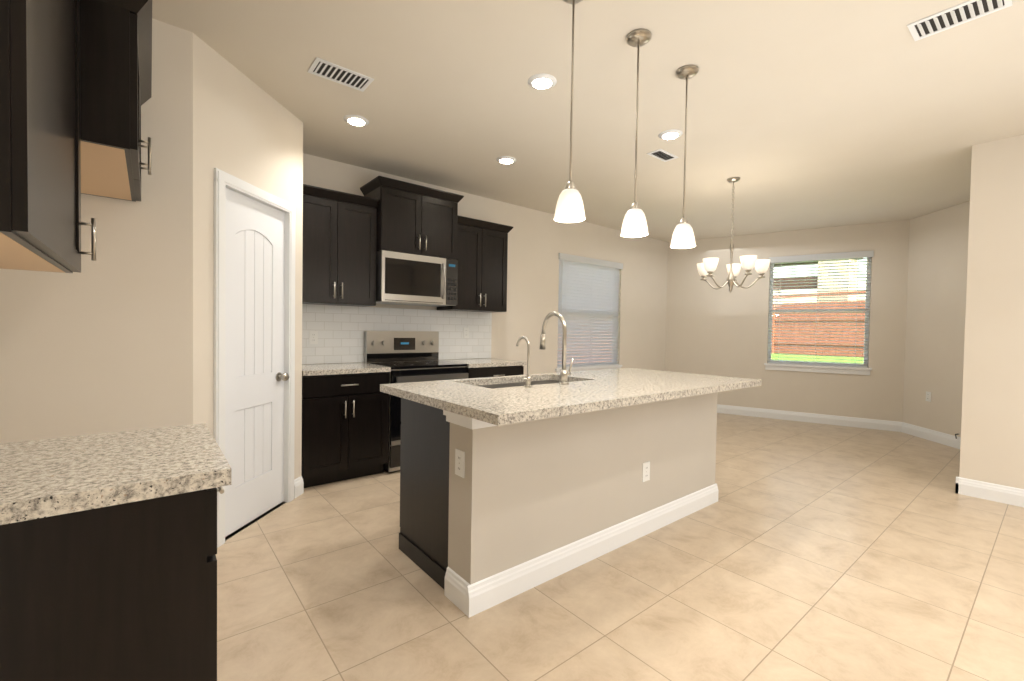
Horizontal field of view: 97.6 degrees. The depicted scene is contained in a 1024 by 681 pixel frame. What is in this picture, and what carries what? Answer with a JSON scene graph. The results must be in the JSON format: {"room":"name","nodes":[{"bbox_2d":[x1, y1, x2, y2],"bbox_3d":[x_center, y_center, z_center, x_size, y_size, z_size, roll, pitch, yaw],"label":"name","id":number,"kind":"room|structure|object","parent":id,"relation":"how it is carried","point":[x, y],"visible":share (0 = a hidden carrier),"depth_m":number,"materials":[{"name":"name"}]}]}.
{"room":"kitchen","nodes":[
{"label":"kitchen","id":0,"kind":"room"},
{"bbox_2d":[0,18,1023,538],"bbox_3d":[2.267,-0.154,2.866,8.371,2.750,7.051,0,2,-39],"label":"wall","id":1,"kind":"structure","parent":0,"point":[116,334],"depth_m":3.37,"materials":[{"name":"paint"}]},
{"bbox_2d":[0,0,87,272],"bbox_3d":[-1.250,-0.680,1.011,0.328,0.955,0.820,0,2,-39],"label":"upper cabinet","id":2,"kind":"object","parent":1,"relation":"attached to","point":[75,84],"depth_m":0.99,"materials":[{"name":"brown wood"}]},
{"bbox_2d":[88,0,143,201],"bbox_3d":[-1.724,-0.921,1.707,0.468,0.520,0.832,0,2,-39],"label":"upper cabinet","id":3,"kind":"object","parent":1,"relation":"attached to","point":[115,27],"depth_m":1.51,"materials":[{"name":"brown wood"}]},
{"bbox_2d":[214,168,295,547],"bbox_3d":[-1.645,0.099,2.843,0.165,2.102,0.739,1,1,6],"label":"door","id":4,"kind":"structure","parent":1,"relation":"attached to","point":[254,330],"depth_m":2.83,"materials":[{"name":"white wood"}]},
{"bbox_2d":[302,184,377,306],"bbox_3d":[-1.562,-0.770,3.874,0.681,0.915,0.328,0,2,-39],"label":"upper cabinet","id":5,"kind":"object","parent":1,"relation":"attached to","point":[347,237],"depth_m":3.75,"materials":[{"name":"brown wood"}]},
{"bbox_2d":[302,304,491,363],"bbox_3d":[-1.088,-0.058,4.490,2.181,0.523,0.008,0,2,-39],"label":"backsplash","id":6,"kind":"structure","parent":1,"relation":"attached to","point":[341,330],"depth_m":4.31,"materials":[{"name":"tile"}]},
{"bbox_2d":[309,331,317,343],"bbox_3d":[-1.749,-0.027,3.945,0.072,0.116,0.007,0,2,-39],"label":"outlet","id":7,"kind":"object","parent":6,"relation":"attached to","point":[313,337],"depth_m":3.94,"materials":[{"name":"white plastic"}]},
{"bbox_2d":[362,176,461,259],"bbox_3d":[-0.961,-1.104,4.300,0.782,0.610,0.403,0,2,-39],"label":"upper cabinet","id":8,"kind":"object","parent":1,"relation":"attached to","point":[415,219],"depth_m":4.11,"materials":[{"name":"brown wood"}]},
{"bbox_2d":[376,250,457,306],"bbox_3d":[-0.949,-0.570,4.286,0.774,0.446,0.470,0,2,-39],"label":"microwave","id":9,"kind":"object","parent":8,"relation":"attached to","point":[411,279],"visible":0.98,"depth_m":4.11,"materials":[{"name":"silver metal"}]},
{"bbox_2d":[437,216,509,311],"bbox_3d":[-0.417,-0.773,4.801,0.685,0.915,0.328,0,2,-39],"label":"upper cabinet","id":10,"kind":"object","parent":1,"relation":"attached to","point":[482,247],"depth_m":4.67,"materials":[{"name":"brown wood"}]},
{"bbox_2d":[555,253,622,372],"bbox_3d":[1.083,-0.342,6.297,1.370,1.601,0.142,0,2,-39],"label":"window","id":11,"kind":"structure","parent":1,"relation":"in","point":[588,294],"depth_m":6.26,"materials":[{"name":"white glass"}]},
{"bbox_2d":[764,250,873,374],"bbox_3d":[4.316,-0.382,6.345,1.254,1.661,0.142,2,2,33],"label":"window","id":12,"kind":"structure","parent":1,"relation":"in","point":[841,367],"depth_m":6.29,"materials":[{"name":"white"}]},
{"bbox_2d":[717,404,960,448],"bbox_3d":[4.062,1.096,6.320,0.937,0.130,3.650,0,2,-39],"label":"baseboard","id":13,"kind":"structure","parent":1,"relation":"attached to","point":[932,435],"depth_m":6.11,"materials":[{"name":"white wood"}]},
{"bbox_2d":[926,391,930,401],"bbox_3d":[5.032,0.678,5.414,0.007,0.116,0.072,1,1,6],"label":"outlet","id":14,"kind":"object","parent":1,"relation":"attached to","point":[928,396],"depth_m":5.41,"materials":[{"name":"white plastic"}]},
{"bbox_2d":[955,477,1023,506],"bbox_3d":[4.506,1.192,2.370,0.018,0.130,3.088,0,2,-39],"label":"baseboard","id":15,"kind":"structure","parent":1,"relation":"attached to","point":[1014,496],"depth_m":3.42,"materials":[{"name":"white wood"}]},
{"bbox_2d":[152,0,1023,241],"bbox_3d":[2.404,-1.589,2.906,9.000,0.120,7.380,0,2,-39],"label":"ceiling","id":16,"kind":"structure","parent":0,"point":[807,114],"depth_m":2.86,"materials":[{"name":"paint"}]},
{"bbox_2d":[308,57,373,91],"bbox_3d":[-1.014,-1.571,2.661,0.330,0.009,0.180,0,2,-39],"label":"ceiling vent","id":17,"kind":"object","parent":16,"relation":"in","point":[319,67],"visible":1,"depth_m":2.65,"materials":[{"name":"white metal"}]},
{"bbox_2d":[344,115,368,125],"bbox_3d":[-1.125,-1.585,3.238,0.176,0.012,0.176,0,2,-39],"label":"recessed light","id":18,"kind":"object","parent":16,"relation":"in","point":[357,120],"visible":1,"depth_m":3.23,"materials":[{"name":"white glass"}]},
{"bbox_2d":[496,156,515,163],"bbox_3d":[-0.050,-1.584,3.946,0.176,0.012,0.176,0,2,-39],"label":"recessed light","id":19,"kind":"object","parent":16,"relation":"in","point":[506,159],"visible":1,"depth_m":3.93,"materials":[{"name":"white"}]},
{"bbox_2d":[528,73,556,89],"bbox_3d":[0.182,-1.552,2.698,0.176,0.012,0.176,0,2,-39],"label":"recessed light","id":20,"kind":"object","parent":16,"relation":"in","point":[542,81],"visible":1,"depth_m":2.69,"materials":[{"name":"white glass"}]},
{"bbox_2d":[554,0,584,222],"bbox_3d":[0.265,-1.041,1.984,0.140,0.999,0.140,0,2,-39],"label":"pendant light","id":21,"kind":"object","parent":16,"relation":"hanging from","point":[569,207],"visible":0.98,"depth_m":1.97,"materials":[{"name":"white glass"}]},
{"bbox_2d":[620,29,650,236],"bbox_3d":[0.635,-1.042,2.284,0.140,0.999,0.140,0,2,-39],"label":"pendant light","id":22,"kind":"object","parent":16,"relation":"hanging from","point":[634,224],"visible":1,"depth_m":2.26,"materials":[{"name":"white glass"}]},
{"bbox_2d":[647,149,678,161],"bbox_3d":[1.275,-1.561,3.787,0.270,0.009,0.130,0,2,-39],"label":"ceiling vent","id":23,"kind":"object","parent":16,"relation":"in","point":[662,155],"visible":1,"depth_m":3.78,"materials":[{"name":"white metal"}]},
{"bbox_2d":[658,129,682,139],"bbox_3d":[1.198,-1.552,3.389,0.176,0.012,0.176,0,2,-39],"label":"recessed light","id":24,"kind":"object","parent":16,"relation":"in","point":[670,134],"visible":1,"depth_m":3.38,"materials":[{"name":"white glass"}]},
{"bbox_2d":[670,65,698,248],"bbox_3d":[0.994,-1.043,2.575,0.140,0.999,0.140,0,2,-39],"label":"pendant light","id":25,"kind":"object","parent":16,"relation":"hanging from","point":[683,235],"visible":1,"depth_m":2.55,"materials":[{"name":"white glass"}]},
{"bbox_2d":[697,177,769,292],"bbox_3d":[2.119,-1.016,4.364,0.655,1.099,0.634,0,2,-39],"label":"chandelier","id":26,"kind":"object","parent":16,"relation":"hanging from","point":[706,267],"visible":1,"depth_m":4.28,"materials":[{"name":"white glass"}]},
{"bbox_2d":[907,0,1012,40],"bbox_3d":[2.074,-1.510,2.083,0.180,0.009,0.330,0,2,-39],"label":"ceiling vent","id":27,"kind":"object","parent":16,"relation":"in","point":[955,16],"visible":1,"depth_m":2.09,"materials":[{"name":"white metal"}]},
{"bbox_2d":[215,413,1023,680],"bbox_3d":[2.359,1.270,2.971,9.000,0.120,7.380,0,2,-39],"label":"floor","id":28,"kind":"structure","parent":0,"point":[802,551],"depth_m":2.15,"materials":[{"name":"tile"}]},
{"bbox_2d":[0,423,230,680],"bbox_3d":[-1.082,0.742,1.068,0.656,0.915,0.600,0,2,-39],"label":"base cabinet","id":29,"kind":"object","parent":28,"relation":"on","point":[108,558],"visible":1,"depth_m":0.94,"materials":[{"name":"brown wood"}]},
{"bbox_2d":[301,374,388,487],"bbox_3d":[-1.494,0.693,3.795,0.679,0.876,0.618,0,2,-39],"label":"base cabinet","id":30,"kind":"object","parent":28,"relation":"on","point":[345,415],"depth_m":3.54,"materials":[{"name":"brown wood"}]},
{"bbox_2d":[302,362,390,377],"bbox_3d":[-1.480,0.235,3.780,0.684,0.038,0.633,0,2,-39],"label":"countertop","id":31,"kind":"structure","parent":30,"relation":"on","point":[308,370],"depth_m":3.64,"materials":[{"name":"beige stone"}]},
{"bbox_2d":[364,331,467,472],"bbox_3d":[-0.894,0.523,4.221,0.766,1.215,0.665,0,2,-39],"label":"range","id":32,"kind":"object","parent":28,"relation":"on","point":[409,356],"visible":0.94,"depth_m":4.20,"materials":[{"name":"silver metal"}]},
{"bbox_2d":[466,366,523,378],"bbox_3d":[-0.346,0.690,4.724,0.695,0.876,0.618,0,2,-39],"label":"base cabinet","id":33,"kind":"object","parent":28,"relation":"on","point":[482,371],"depth_m":4.45,"materials":[{"name":"brown wood"}]},
{"bbox_2d":[440,358,524,369],"bbox_3d":[-0.328,0.232,4.713,0.719,0.038,0.633,0,2,-39],"label":"countertop","id":34,"kind":"structure","parent":33,"relation":"on","point":[472,363],"depth_m":4.57,"materials":[{"name":"beige stone"}]},
{"bbox_2d":[397,376,718,617],"bbox_3d":[0.426,0.738,2.912,2.213,0.887,0.828,0,2,-39],"label":"kitchen island","id":35,"kind":"object","parent":28,"relation":"on","point":[512,486],"depth_m":2.30,"materials":[{"name":"paint"}]},
{"bbox_2d":[380,368,760,427],"bbox_3d":[0.491,0.278,2.795,2.280,0.040,1.090,0,2,-39],"label":"island countertop","id":36,"kind":"structure","parent":35,"relation":"on","point":[596,390],"depth_m":2.33,"materials":[{"name":"beige stone"}]},
{"label":"outside","id":37,"kind":"structure","parent":0,"visible":0},
{"bbox_2d":[771,353,863,363],"bbox_3d":[2.430,0.626,23.226,57.000,1.150,57.000,0,2,-39],"label":"ground","id":38,"kind":"structure","parent":37,"point":[827,360],"depth_m":11.23,"materials":[{"name":"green plant"}]},
{"bbox_2d":[557,291,865,363],"bbox_3d":[2.374,0.174,1.915,22.190,2.620,16.070,0,2,-39],"label":"fence","id":39,"kind":"object","parent":38,"relation":"on","point":[810,325],"depth_m":12.04,"materials":[{"name":"brown wood"}]},
{"bbox_2d":[773,258,862,355],"bbox_3d":[4.899,-1.550,12.857,29.200,5.650,27.100,0,2,-39],"label":"building","id":40,"kind":"structure","parent":38,"relation":"on","point":[837,289],"depth_m":12.08,"materials":[{"name":"stone"}]}
]}

